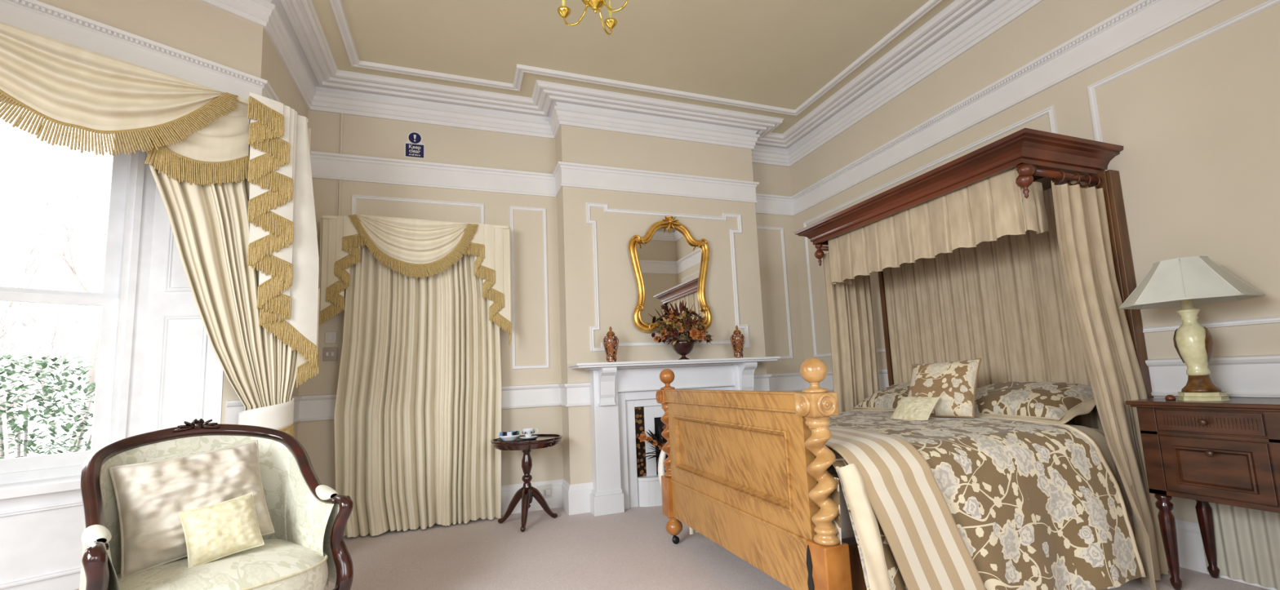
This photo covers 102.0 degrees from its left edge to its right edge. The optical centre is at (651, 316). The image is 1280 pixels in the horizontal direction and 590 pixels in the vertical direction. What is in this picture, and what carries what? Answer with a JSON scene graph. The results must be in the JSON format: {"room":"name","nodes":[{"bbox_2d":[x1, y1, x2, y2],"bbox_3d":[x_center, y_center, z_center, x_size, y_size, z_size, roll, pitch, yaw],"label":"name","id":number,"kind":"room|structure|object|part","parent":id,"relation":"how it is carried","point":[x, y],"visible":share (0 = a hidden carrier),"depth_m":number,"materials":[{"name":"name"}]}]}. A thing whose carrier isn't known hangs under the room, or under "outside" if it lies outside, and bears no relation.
{"room":"historic interior","nodes":[
{"label":"historic interior","id":0,"kind":"room"},
{"bbox_2d":[36,0,262,589],"bbox_3d":[-3.315,-0.323,2.691,0.340,3.950,1.940,-8,-8,38],"label":"wall","id":1,"kind":"structure","parent":0,"point":[199,28],"depth_m":3.21,"materials":[{"name":"beige paint"}]},
{"bbox_2d":[0,95,222,589],"bbox_3d":[-3.275,0.036,2.713,0.500,2.722,1.630,-8,-8,38],"label":"window","id":2,"kind":"structure","parent":1,"relation":"in","point":[104,339],"depth_m":2.96,"materials":[{"name":"white paint"}]},
{"bbox_3d":[-3.238,0.869,2.618,0.500,0.040,1.630,-8,-8,38],"label":"sill","id":3,"kind":"part","parent":2,"relation":"part of","materials":[{"name":"white paint"}]},
{"bbox_3d":[-3.076,1.116,2.449,0.027,0.502,1.600,-8,-8,38],"label":"apron panel","id":4,"kind":"part","parent":2,"relation":"part of","materials":[{"name":"white paint"}]},
{"bbox_3d":[-3.493,0.322,2.628,0.005,0.850,0.940,-8,-8,38],"label":"pane","id":5,"kind":"part","parent":2,"relation":"part of","materials":[{"name":"clear glass"}]},
{"bbox_3d":[-3.576,-0.675,2.774,0.005,1.050,0.940,-8,-8,38],"label":"pane","id":6,"kind":"part","parent":2,"relation":"part of","materials":[{"name":"clear glass"}]},
{"bbox_3d":[-3.492,0.332,2.627,0.045,0.950,1.060,-8,-8,38],"label":"sash","id":7,"kind":"part","parent":2,"relation":"part of","materials":[{"name":"white paint"}]},
{"bbox_3d":[-3.576,-0.665,2.773,0.045,1.150,1.060,-8,-8,38],"label":"sash","id":8,"kind":"part","parent":2,"relation":"part of","materials":[{"name":"white paint"}]},
{"bbox_3d":[-3.515,-0.227,2.702,0.195,2.180,1.280,-8,-8,38],"label":"frame","id":9,"kind":"part","parent":2,"relation":"part of","materials":[{"name":"white paint"}]},
{"bbox_3d":[-2.863,-0.201,3.186,0.441,2.180,0.015,-1,-7,-12],"label":"shutter panel","id":10,"kind":"part","parent":2,"relation":"part of","materials":[{"name":"white paint"}]},
{"bbox_2d":[0,22,319,387],"bbox_3d":[-2.861,-0.502,2.775,0.264,1.831,1.973,-8,-8,38],"label":"swag valance","id":11,"kind":"object","parent":1,"relation":"attached to","point":[66,85],"visible":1,"depth_m":3.10,"materials":[{"name":"beige fabric"}]},
{"bbox_2d":[146,118,311,437],"bbox_3d":[-2.541,0.145,3.114,0.183,3.010,0.824,-8,-9,41],"label":"curtain","id":12,"kind":"object","parent":11,"relation":"hanging from","point":[210,225],"visible":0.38,"depth_m":3.15,"materials":[{"name":"beige fabric"}]},
{"bbox_2d":[329,0,942,115],"bbox_3d":[-0.119,-2.559,1.649,5.940,0.032,6.920,0,-7,-21],"label":"trim","id":13,"kind":"structure","parent":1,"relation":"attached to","point":[337,6],"depth_m":4.66,"materials":[{"name":"white paint"}]},
{"bbox_2d":[261,26,308,439],"bbox_3d":[-2.834,-0.210,3.856,0.120,3.950,1.150,0,-7,-21],"label":"wall","id":14,"kind":"structure","parent":0,"point":[273,69],"depth_m":3.88,"materials":[{"name":"beige paint"}]},
{"bbox_2d":[297,110,804,490],"bbox_3d":[-0.621,-0.135,5.359,5.280,3.950,0.120,0,-7,-21],"label":"wall","id":15,"kind":"structure","parent":0,"point":[366,136],"depth_m":5.02,"materials":[{"name":"beige paint"}]},
{"bbox_2d":[323,347,337,360],"bbox_3d":[-2.748,0.322,4.427,0.102,0.113,0.018,0,-7,-21],"label":"light switch","id":16,"kind":"object","parent":15,"relation":"attached to","point":[329,353],"visible":1,"depth_m":4.42,"materials":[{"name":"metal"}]},
{"bbox_2d":[324,332,336,343],"bbox_3d":[-2.753,0.182,4.444,0.085,0.100,0.018,0,-7,-21],"label":"thermostat","id":17,"kind":"object","parent":15,"relation":"attached to","point":[330,337],"visible":1,"depth_m":4.44,"materials":[{"name":"white plastic"}]},
{"bbox_2d":[336,113,343,216],"bbox_3d":[-2.789,-1.349,4.636,0.035,0.985,0.012,0,-7,-21],"label":"trim","id":18,"kind":"structure","parent":15,"relation":"attached to","point":[340,115],"depth_m":4.65,"materials":[{"name":"beige paint"}]},
{"bbox_2d":[404,131,425,159],"bbox_3d":[-2.232,-1.618,4.883,0.176,0.257,0.006,0,-7,-21],"label":"safety sign","id":19,"kind":"object","parent":15,"relation":"attached to","point":[414,147],"visible":1,"depth_m":4.88,"materials":[{"name":"blue plastic"}]},
{"bbox_2d":[318,213,511,345],"bbox_3d":[-2.051,-0.294,4.605,1.563,1.143,0.284,0,-7,-21],"label":"swag valance","id":20,"kind":"object","parent":15,"relation":"attached to","point":[419,245],"visible":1,"depth_m":4.52,"materials":[{"name":"beige fabric"}]},
{"bbox_2d":[333,244,501,537],"bbox_3d":[-2.004,0.474,4.538,1.318,2.645,0.149,0,-7,-21],"label":"curtain","id":21,"kind":"object","parent":20,"relation":"hanging from","point":[417,416],"visible":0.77,"depth_m":4.49,"materials":[{"name":"beige fabric"}]},
{"bbox_2d":[351,194,484,223],"bbox_3d":[-2.121,-0.293,4.745,1.130,1.615,0.015,0,-7,-21],"label":"trim","id":22,"kind":"structure","parent":15,"relation":"attached to","point":[354,197],"depth_m":4.82,"materials":[{"name":"white paint"}]},
{"bbox_2d":[509,205,549,369],"bbox_3d":[-1.200,-0.295,5.090,0.357,1.613,0.015,0,-7,-21],"label":"trim","id":23,"kind":"structure","parent":15,"relation":"attached to","point":[512,208],"depth_m":5.09,"materials":[{"name":"white paint"}]},
{"bbox_2d":[0,0,1223,216],"bbox_3d":[-0.086,-1.808,1.562,6.740,0.234,7.720,0,-7,-21],"label":"trim","id":24,"kind":"structure","parent":15,"relation":"attached to","point":[1157,16],"depth_m":4.32,"materials":[{"name":"white paint"}]},
{"bbox_2d":[225,354,1279,424],"bbox_3d":[0.007,0.290,1.320,6.740,0.215,7.720,0,-7,-21],"label":"trim","id":25,"kind":"structure","parent":15,"relation":"attached to","point":[1253,375],"depth_m":3.62,"materials":[{"name":"white paint"}]},
{"bbox_2d":[756,226,792,359],"bbox_3d":[1.424,-0.287,6.073,0.412,1.575,0.015,0,-7,-21],"label":"trim","id":26,"kind":"structure","parent":15,"relation":"attached to","point":[781,229],"depth_m":6.13,"materials":[{"name":"white paint"}]},
{"bbox_2d":[311,0,955,133],"bbox_3d":[-0.483,-2.629,1.565,8.600,0.120,8.600,0,-7,-21],"label":"ceiling","id":27,"kind":"structure","parent":0,"point":[775,53],"depth_m":4.27,"materials":[{"name":"paint"}]},
{"bbox_2d":[557,0,628,35],"bbox_3d":[-0.317,-2.004,2.804,0.356,0.843,0.356,0,-7,-21],"label":"chandelier","id":28,"kind":"object","parent":27,"relation":"hanging from","point":[564,11],"visible":1,"depth_m":2.81,"materials":[{"name":"gold metal"}]},
{"bbox_3d":[-0.410,-1.628,2.804,0.156,0.105,0.011,-5,-7,21],"label":"arm","id":29,"kind":"part","parent":28,"relation":"part of","materials":[{"name":"gold metal"}]},
{"bbox_3d":[-0.344,-1.648,2.652,0.011,0.105,0.156,-5,-7,21],"label":"arm","id":30,"kind":"part","parent":28,"relation":"part of","materials":[{"name":"gold metal"}]},
{"bbox_3d":[-0.317,-2.018,2.805,0.120,0.815,0.120,0,-7,-21],"label":"stem","id":31,"kind":"part","parent":28,"relation":"part of","materials":[{"name":"gold metal"}]},
{"bbox_3d":[-0.257,-1.627,2.871,0.011,0.105,0.156,-5,-7,21],"label":"arm","id":32,"kind":"part","parent":28,"relation":"part of","materials":[{"name":"gold metal"}]},
{"bbox_3d":[-0.191,-1.647,2.719,0.156,0.105,0.011,-5,-7,21],"label":"arm","id":33,"kind":"part","parent":28,"relation":"part of","materials":[{"name":"gold metal"}]},
{"bbox_2d":[555,124,766,484],"bbox_3d":[0.137,-0.163,5.410,2.145,3.950,0.320,0,-7,-21],"label":"wall","id":34,"kind":"structure","parent":0,"point":[617,285],"depth_m":5.19,"materials":[{"name":"beige paint"}]},
{"bbox_2d":[536,484,551,498],"bbox_3d":[-1.006,1.649,4.866,0.140,0.120,0.042,0,-7,-21],"label":"wall socket","id":35,"kind":"object","parent":34,"relation":"attached to","point":[545,491],"visible":0.84,"depth_m":4.87,"materials":[{"name":"white plastic"}]},
{"bbox_2d":[198,0,1044,167],"bbox_3d":[-0.114,-2.444,1.636,6.740,0.265,7.720,0,-7,-21],"label":"trim","id":36,"kind":"structure","parent":34,"relation":"attached to","point":[294,28],"depth_m":4.90,"materials":[{"name":"white paint"}]},
{"bbox_2d":[586,202,749,351],"bbox_3d":[0.199,-0.392,5.282,1.728,1.460,0.018,0,-7,-21],"label":"trim","id":37,"kind":"structure","parent":34,"relation":"attached to","point":[597,327],"depth_m":5.21,"materials":[{"name":"white paint"}]},
{"bbox_2d":[628,215,711,333],"bbox_3d":[0.205,-0.434,5.233,0.890,1.191,0.117,0,-7,-21],"label":"wall mirror","id":38,"kind":"object","parent":34,"relation":"attached to","point":[668,264],"visible":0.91,"depth_m":5.25,"materials":[{"name":"gold glass"}]},
{"bbox_2d":[636,226,705,325],"bbox_3d":[0.198,-0.415,5.253,0.805,1.078,0.001,0,-7,-21],"label":"mirror glass","id":39,"kind":"object","parent":38,"relation":"attached to","point":[671,266],"depth_m":5.25,"materials":[{"name":"mirror"}]},
{"bbox_2d":[389,479,1276,589],"bbox_3d":[0.049,1.217,1.213,6.740,0.258,7.720,0,-7,-21],"label":"baseboard","id":40,"kind":"structure","parent":34,"relation":"attached to","point":[575,499],"depth_m":4.67,"materials":[{"name":"white paint"}]},
{"bbox_2d":[671,340,695,359],"bbox_3d":[0.307,0.330,5.021,0.240,0.185,0.240,0,-7,-21],"label":"bowl","id":41,"kind":"object","parent":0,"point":[682,348],"depth_m":4.95,"materials":[{"name":"brown ceramic"}]},
{"bbox_2d":[324,505,1270,589],"bbox_3d":[-0.303,1.410,1.099,8.600,0.120,8.600,0,-7,-21],"label":"floor","id":42,"kind":"structure","parent":0,"point":[632,549],"depth_m":3.53,"materials":[{"name":"carpet"}]},
{"bbox_2d":[79,418,353,589],"bbox_3d":[-1.863,0.992,2.208,0.819,1.088,0.876,-7,-8,36],"label":"armchair","id":43,"kind":"object","parent":42,"relation":"on","point":[307,549],"visible":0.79,"depth_m":2.28,"materials":[{"name":"beige fabric"}]},
{"bbox_2d":[108,440,275,578],"bbox_3d":[-2.018,0.823,2.298,0.302,0.478,0.538,-7,-8,36],"label":"cushion","id":44,"kind":"object","parent":43,"relation":"on","point":[150,496],"visible":0.8,"depth_m":2.18,"materials":[{"name":"beige fabric"}]},
{"bbox_3d":[-1.936,0.676,2.287,0.670,0.382,0.790,-7,-8,36],"label":"rail","id":45,"kind":"part","parent":43,"relation":"part of","materials":[{"name":"brown wood"}]},
{"bbox_2d":[178,492,264,568],"bbox_3d":[-1.825,0.905,2.204,0.146,0.253,0.270,-8,-8,37],"label":"cushion","id":46,"kind":"object","parent":43,"relation":"on","point":[215,531],"visible":1,"depth_m":2.17,"materials":[{"name":"beige fabric"}]},
{"bbox_2d":[116,538,328,589],"bbox_3d":[-1.814,1.108,2.160,0.706,0.185,0.711,-7,-8,36],"label":"seat cushion","id":47,"kind":"object","parent":43,"relation":"on","point":[279,564],"depth_m":2.09,"materials":[{"name":"beige fabric"}]},
{"bbox_2d":[490,434,562,532],"bbox_3d":[-1.067,1.409,4.461,0.598,0.714,0.538,0,-7,-21],"label":"table","id":48,"kind":"object","parent":42,"relation":"on","point":[526,493],"visible":0.91,"depth_m":4.43,"materials":[{"name":"brown wood"}]},
{"bbox_3d":[-1.196,1.621,4.448,0.266,0.302,0.080,-3,-7,5],"label":"leg","id":49,"kind":"part","parent":48,"relation":"part of","materials":[{"name":"brown wood"}]},
{"bbox_2d":[497,435,537,442],"bbox_3d":[-1.149,1.057,4.450,0.344,0.016,0.344,0,-7,-21],"label":"tray","id":50,"kind":"object","parent":48,"relation":"on","point":[517,439],"visible":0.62,"depth_m":4.36,"materials":[{"name":"black metal"}]},
{"bbox_2d":[498,434,520,440],"bbox_3d":[-1.209,1.033,4.409,0.184,0.047,0.138,0,-7,-21],"label":"dish","id":51,"kind":"object","parent":50,"relation":"on","point":[514,437],"visible":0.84,"depth_m":4.36,"materials":[{"name":"white ceramic"}]},
{"bbox_2d":[519,435,537,439],"bbox_3d":[-1.070,1.051,4.496,0.156,0.016,0.156,0,-7,-21],"label":"saucer","id":52,"kind":"object","parent":50,"relation":"on","point":[531,437],"visible":0.96,"depth_m":4.45,"materials":[{"name":"white ceramic"}]},
{"bbox_2d":[521,428,537,437],"bbox_3d":[-1.069,1.013,4.505,0.113,0.072,0.124,-6,-8,29],"label":"teacup","id":53,"kind":"object","parent":52,"relation":"on","point":[527,433],"visible":0.99,"depth_m":4.47,"materials":[{"name":"white ceramic"}]},
{"bbox_3d":[-1.062,1.599,4.302,0.080,0.302,0.266,-3,-7,0],"label":"leg","id":54,"kind":"part","parent":48,"relation":"part of","materials":[{"name":"brown wood"}]},
{"bbox_3d":[-0.945,1.616,4.500,0.266,0.302,0.080,1,-7,-28],"label":"leg","id":55,"kind":"part","parent":48,"relation":"part of","materials":[{"name":"brown wood"}]},
{"bbox_2d":[568,356,780,516],"bbox_3d":[0.288,1.090,4.932,2.070,1.340,0.374,0,-7,-21],"label":"fireplace","id":56,"kind":"object","parent":42,"relation":"on","point":[624,406],"visible":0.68,"depth_m":4.83,"materials":[{"name":"white paint"}]},
{"bbox_2d":[603,326,618,362],"bbox_3d":[-0.375,0.257,4.775,0.140,0.335,0.140,-3,-7,3],"label":"vase","id":57,"kind":"object","parent":56,"relation":"on","point":[611,342],"visible":0.98,"depth_m":4.73,"materials":[{"name":"ceramic"}]},
{"bbox_3d":[-0.381,0.133,4.790,0.084,0.085,0.084,0,-7,-21],"label":"lid","id":58,"kind":"part","parent":57,"relation":"part of","materials":[{"name":"orange ceramic"}]},
{"bbox_2d":[638,422,667,472],"bbox_3d":[0.166,1.236,4.833,0.592,0.514,0.322,4,-9,-43],"label":"flower display","id":59,"kind":"object","parent":56,"relation":"on","point":[662,441],"visible":0.32,"depth_m":4.80,"materials":[{"name":"orange plant"}]},
{"bbox_3d":[0.128,1.412,4.876,0.170,0.178,0.167,0,-7,-21],"label":"pot","id":60,"kind":"part","parent":59,"relation":"part of","materials":[{"name":"white ceramic"}]},
{"bbox_2d":[568,356,780,370],"bbox_3d":[0.261,0.454,5.004,2.070,0.058,0.370,0,-7,-21],"label":"mantel shelf","id":61,"kind":"object","parent":56,"relation":"attached to","point":[740,362],"depth_m":4.90,"materials":[{"name":"white paint"}]},
{"bbox_3d":[0.248,1.238,5.041,1.230,1.075,0.100,0,-7,-21],"label":"frame","id":62,"kind":"part","parent":56,"relation":"part of","materials":[{"name":"white paint"}]},
{"bbox_2d":[651,299,712,359],"bbox_3d":[0.320,0.125,5.003,0.628,0.587,0.334,0,-7,-21],"label":"flower bowl","id":63,"kind":"object","parent":56,"relation":"on","point":[682,348],"visible":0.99,"depth_m":4.96,"materials":[{"name":"orange plant"}]},
{"bbox_2d":[730,324,744,358],"bbox_3d":[0.870,0.255,5.242,0.140,0.335,0.140,-3,-7,3],"label":"vase","id":64,"kind":"object","parent":56,"relation":"on","point":[737,340],"visible":0.98,"depth_m":5.20,"materials":[{"name":"ceramic"}]},
{"bbox_3d":[0.865,0.131,5.257,0.084,0.085,0.084,0,-7,-21],"label":"lid","id":65,"kind":"part","parent":64,"relation":"part of","materials":[{"name":"orange ceramic"}]},
{"bbox_2d":[655,128,1153,589],"bbox_3d":[1.438,0.311,3.593,2.465,2.478,2.142,0,-7,-21],"label":"bed","id":66,"kind":"object","parent":42,"relation":"on","point":[744,468],"visible":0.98,"depth_m":2.96,"materials":[{"name":"orange wood"}]},
{"bbox_2d":[688,527,697,534],"bbox_3d":[1.536,1.300,3.342,2.180,0.390,1.688,0,-7,-21],"label":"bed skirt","id":67,"kind":"object","parent":66,"relation":"attached to","point":[692,531],"visible":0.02,"depth_m":3.72,"materials":[{"name":"beige fabric"}]},
{"bbox_3d":[0.412,0.567,3.033,0.050,0.093,1.356,0,-7,-21],"label":"cross rail","id":68,"kind":"part","parent":66,"relation":"part of","materials":[{"name":"brown wood"}]},
{"bbox_3d":[0.403,0.478,3.031,0.088,0.090,1.576,0,-7,-21],"label":"rail","id":69,"kind":"part","parent":66,"relation":"part of","materials":[{"name":"brown wood"}]},
{"bbox_3d":[0.405,0.792,3.001,0.037,0.370,1.360,0,-7,-21],"label":"panel moulding","id":70,"kind":"part","parent":66,"relation":"part of","materials":[{"name":"brown wood"}]},
{"bbox_3d":[0.429,0.797,3.009,0.016,0.390,1.376,0,-7,-21],"label":"field panel","id":71,"kind":"part","parent":66,"relation":"part of","materials":[{"name":"brown wood"}]},
{"bbox_3d":[0.432,1.020,2.981,0.050,0.100,1.356,0,-7,-21],"label":"cross rail","id":72,"kind":"part","parent":66,"relation":"part of","materials":[{"name":"brown wood"}]},
{"bbox_3d":[0.437,1.075,2.965,0.072,0.026,1.576,0,-7,-21],"label":"moulding","id":73,"kind":"part","parent":66,"relation":"part of","materials":[{"name":"brown wood"}]},
{"bbox_3d":[0.444,1.204,2.950,0.050,0.237,1.576,0,-7,-21],"label":"rail","id":74,"kind":"part","parent":66,"relation":"part of","materials":[{"name":"brown wood"}]},
{"bbox_3d":[1.868,-0.620,4.828,0.710,0.041,0.042,0,-7,-21],"label":"curtain rod","id":75,"kind":"part","parent":66,"relation":"part of","materials":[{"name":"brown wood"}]},
{"bbox_3d":[1.522,0.948,3.393,2.170,0.280,1.620,0,-7,-21],"label":"mattress","id":76,"kind":"part","parent":66,"relation":"part of","materials":[{"name":"beige fabric"}]},
{"bbox_2d":[822,253,879,412],"bbox_3d":[1.868,0.531,4.719,0.530,2.238,0.057,0,-7,-21],"label":"curtain","id":77,"kind":"object","parent":66,"relation":"hanging from","point":[855,366],"visible":0.52,"depth_m":4.75,"materials":[{"name":"beige fabric"}]},
{"bbox_3d":[1.835,1.082,2.573,2.200,0.200,0.030,0,-7,-21],"label":"rail","id":78,"kind":"part","parent":66,"relation":"part of","materials":[{"name":"brown wood"}]},
{"bbox_3d":[2.241,0.487,4.800,0.105,2.335,0.080,0,-7,-21],"label":"head post","id":79,"kind":"part","parent":66,"relation":"part of","materials":[{"name":"brown wood"}]},
{"bbox_2d":[657,409,1146,589],"bbox_3d":[1.262,1.048,3.234,1.848,0.780,2.245,0,-7,-21],"label":"duvet","id":80,"kind":"object","parent":66,"relation":"on","point":[1034,505],"visible":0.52,"depth_m":2.50,"materials":[{"name":"brown fabric"}]},
{"bbox_2d":[824,426,986,589],"bbox_3d":[0.806,1.057,3.065,0.600,0.852,2.046,0,-7,-21],"label":"throw","id":81,"kind":"object","parent":80,"relation":"on","point":[928,548],"visible":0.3,"depth_m":2.20,"materials":[{"name":"beige fabric"}]},
{"bbox_2d":[890,396,939,420],"bbox_3d":[1.692,0.609,3.351,0.201,0.173,0.256,2,-8,-33],"label":"cushion","id":82,"kind":"object","parent":80,"relation":"on","point":[910,408],"visible":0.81,"depth_m":3.31,"materials":[{"name":"beige fabric"}]},
{"bbox_2d":[907,358,981,418],"bbox_3d":[1.929,0.484,3.456,0.285,0.384,0.464,3,-8,-37],"label":"cushion","id":83,"kind":"object","parent":80,"relation":"on","point":[954,383],"visible":0.83,"depth_m":3.37,"materials":[{"name":"brown fabric"}]},
{"bbox_2d":[827,167,1048,284],"bbox_3d":[1.979,-0.591,3.886,0.215,0.403,1.722,0,-7,-21],"label":"valance","id":84,"kind":"object","parent":66,"relation":"attached to","point":[993,207],"visible":0.98,"depth_m":3.55,"materials":[{"name":"beige fabric"}]},
{"bbox_3d":[2.122,-0.847,4.012,0.887,0.143,2.124,0,-7,-21],"label":"canopy cornice","id":85,"kind":"part","parent":66,"relation":"part of","materials":[{"name":"brown wood"}]},
{"bbox_2d":[883,181,1103,431],"bbox_3d":[2.499,0.020,3.974,0.053,1.610,1.730,0,-7,-21],"label":"cloth","id":86,"kind":"object","parent":66,"relation":"hanging from","point":[1003,303],"visible":0.59,"depth_m":3.84,"materials":[{"name":"beige fabric"}]},
{"bbox_3d":[2.479,-0.845,3.112,0.770,0.075,0.076,0,-7,-21],"label":"curtain rod","id":87,"kind":"part","parent":66,"relation":"part of","materials":[{"name":"brown wood"}]},
{"bbox_2d":[1051,180,1169,589],"bbox_3d":[2.560,0.309,2.909,0.667,2.203,0.212,3,-8,-38],"label":"curtain","id":88,"kind":"object","parent":66,"relation":"hanging from","point":[1114,373],"visible":0.88,"depth_m":2.93,"materials":[{"name":"beige fabric"}]},
{"bbox_2d":[1089,427,1136,543],"bbox_3d":[2.155,1.038,3.626,0.260,0.640,1.908,0,-7,-21],"label":"sheet","id":89,"kind":"object","parent":66,"relation":"on","point":[1127,505],"visible":0.03,"depth_m":2.77,"materials":[{"name":"fabric"}]},
{"bbox_2d":[853,382,910,409],"bbox_3d":[2.091,0.667,4.182,0.566,0.263,0.822,0,-7,-21],"label":"pillow","id":90,"kind":"object","parent":89,"relation":"on","point":[889,397],"visible":0.33,"depth_m":4.20,"materials":[{"name":"brown fabric"}]},
{"bbox_2d":[1067,424,1119,485],"bbox_3d":[2.051,1.015,3.591,0.240,0.646,1.906,0,-7,-21],"label":"sheet","id":91,"kind":"object","parent":89,"relation":"on","point":[1100,440],"visible":0.06,"depth_m":2.78,"materials":[{"name":"beige fabric"}]},
{"bbox_2d":[974,381,1096,424],"bbox_3d":[2.390,0.560,3.383,0.566,0.263,0.862,0,-7,-21],"label":"pillow","id":92,"kind":"object","parent":91,"relation":"on","point":[1058,402],"visible":0.74,"depth_m":3.15,"materials":[{"name":"brown fabric"}]},
{"bbox_3d":[2.880,0.261,3.093,0.105,2.335,0.083,0,-7,-21],"label":"head post","id":93,"kind":"part","parent":66,"relation":"part of","materials":[{"name":"brown wood"}]},
{"bbox_2d":[1124,396,1279,589],"bbox_3d":[2.883,0.892,2.536,0.462,0.955,0.605,0,-7,-21],"label":"nightstand","id":94,"kind":"object","parent":42,"relation":"on","point":[1221,452],"visible":1,"depth_m":2.52,"materials":[{"name":"brown wood"}]},
{"bbox_3d":[2.673,1.159,2.673,0.068,0.475,0.067,0,-7,-21],"label":"leg","id":95,"kind":"part","parent":94,"relation":"part of","materials":[{"name":"brown wood"}]},
{"bbox_2d":[1164,395,1176,400],"bbox_3d":[2.720,0.425,2.717,0.044,0.028,0.044,0,-7,-21],"label":"pot","id":96,"kind":"object","parent":94,"relation":"on","point":[1169,397],"visible":1,"depth_m":2.71,"materials":[{"name":"brown wood"}]},
{"bbox_2d":[1118,255,1265,401],"bbox_3d":[2.795,0.064,2.685,0.494,0.729,0.494,0,-7,-21],"label":"table lamp","id":97,"kind":"object","parent":94,"relation":"on","point":[1184,282],"visible":1,"depth_m":2.63,"materials":[{"name":"beige ceramic"}]},
{"bbox_3d":[2.784,-0.184,2.714,0.487,0.222,0.487,0,-7,-21],"label":"lamp shade","id":98,"kind":"part","parent":97,"relation":"part of","materials":[{"name":"white fabric"}]},
{"bbox_3d":[2.784,-0.184,2.714,0.494,0.229,0.494,0,-7,-21],"label":"shade trim","id":99,"kind":"part","parent":97,"relation":"part of","materials":[{"name":"white fabric"}]},
{"bbox_3d":[2.670,0.511,2.506,0.042,0.034,0.034,0,-7,-21],"label":"knob","id":100,"kind":"part","parent":94,"relation":"part of","materials":[{"name":"brown wood"}]},
{"bbox_3d":[2.996,1.159,2.794,0.068,0.475,0.067,0,-7,-21],"label":"leg","id":101,"kind":"part","parent":94,"relation":"part of","materials":[{"name":"brown wood"}]},
{"bbox_3d":[2.679,0.656,2.483,0.042,0.034,0.034,0,-7,-21],"label":"knob","id":102,"kind":"part","parent":94,"relation":"part of","materials":[{"name":"brown wood"}]},
{"bbox_3d":[2.698,0.513,2.517,0.016,0.104,0.385,0,-7,-21],"label":"drawer","id":103,"kind":"part","parent":94,"relation":"part of","materials":[{"name":"brown wood"}]},
{"bbox_3d":[2.695,0.731,2.487,0.011,0.190,0.285,0,-7,-21],"label":"door moulding","id":104,"kind":"part","parent":94,"relation":"part of","materials":[{"name":"brown wood"}]},
{"bbox_3d":[2.707,0.730,2.492,0.016,0.273,0.385,0,-7,-21],"label":"cabinet door","id":105,"kind":"part","parent":94,"relation":"part of","materials":[{"name":"brown wood"}]},
{"bbox_2d":[1195,501,1279,589],"bbox_3d":[3.087,1.127,2.595,0.024,0.455,0.510,0,-7,-21],"label":"cloth","id":106,"kind":"object","parent":94,"relation":"hanging from","point":[1247,540],"visible":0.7,"depth_m":2.66,"materials":[{"name":"beige fabric"}]},
{"bbox_2d":[789,0,1279,523],"bbox_3d":[2.578,-0.407,4.232,0.120,3.950,4.470,0,-7,-21],"label":"wall","id":107,"kind":"structure","parent":0,"point":[1197,126],"depth_m":3.02,"materials":[{"name":"beige paint"}]},
{"bbox_2d":[803,105,1064,357],"bbox_3d":[2.311,-0.489,4.751,0.015,1.595,2.760,0,-7,-21],"label":"trim","id":108,"kind":"structure","parent":107,"relation":"attached to","point":[1050,110],"depth_m":4.63,"materials":[{"name":"white paint"}]},
{"bbox_2d":[1087,0,1279,333],"bbox_3d":[3.032,-0.751,2.828,0.015,1.620,0.960,0,-7,-21],"label":"trim","id":109,"kind":"structure","parent":107,"relation":"attached to","point":[1091,91],"depth_m":2.92,"materials":[{"name":"white paint"}]}
]}

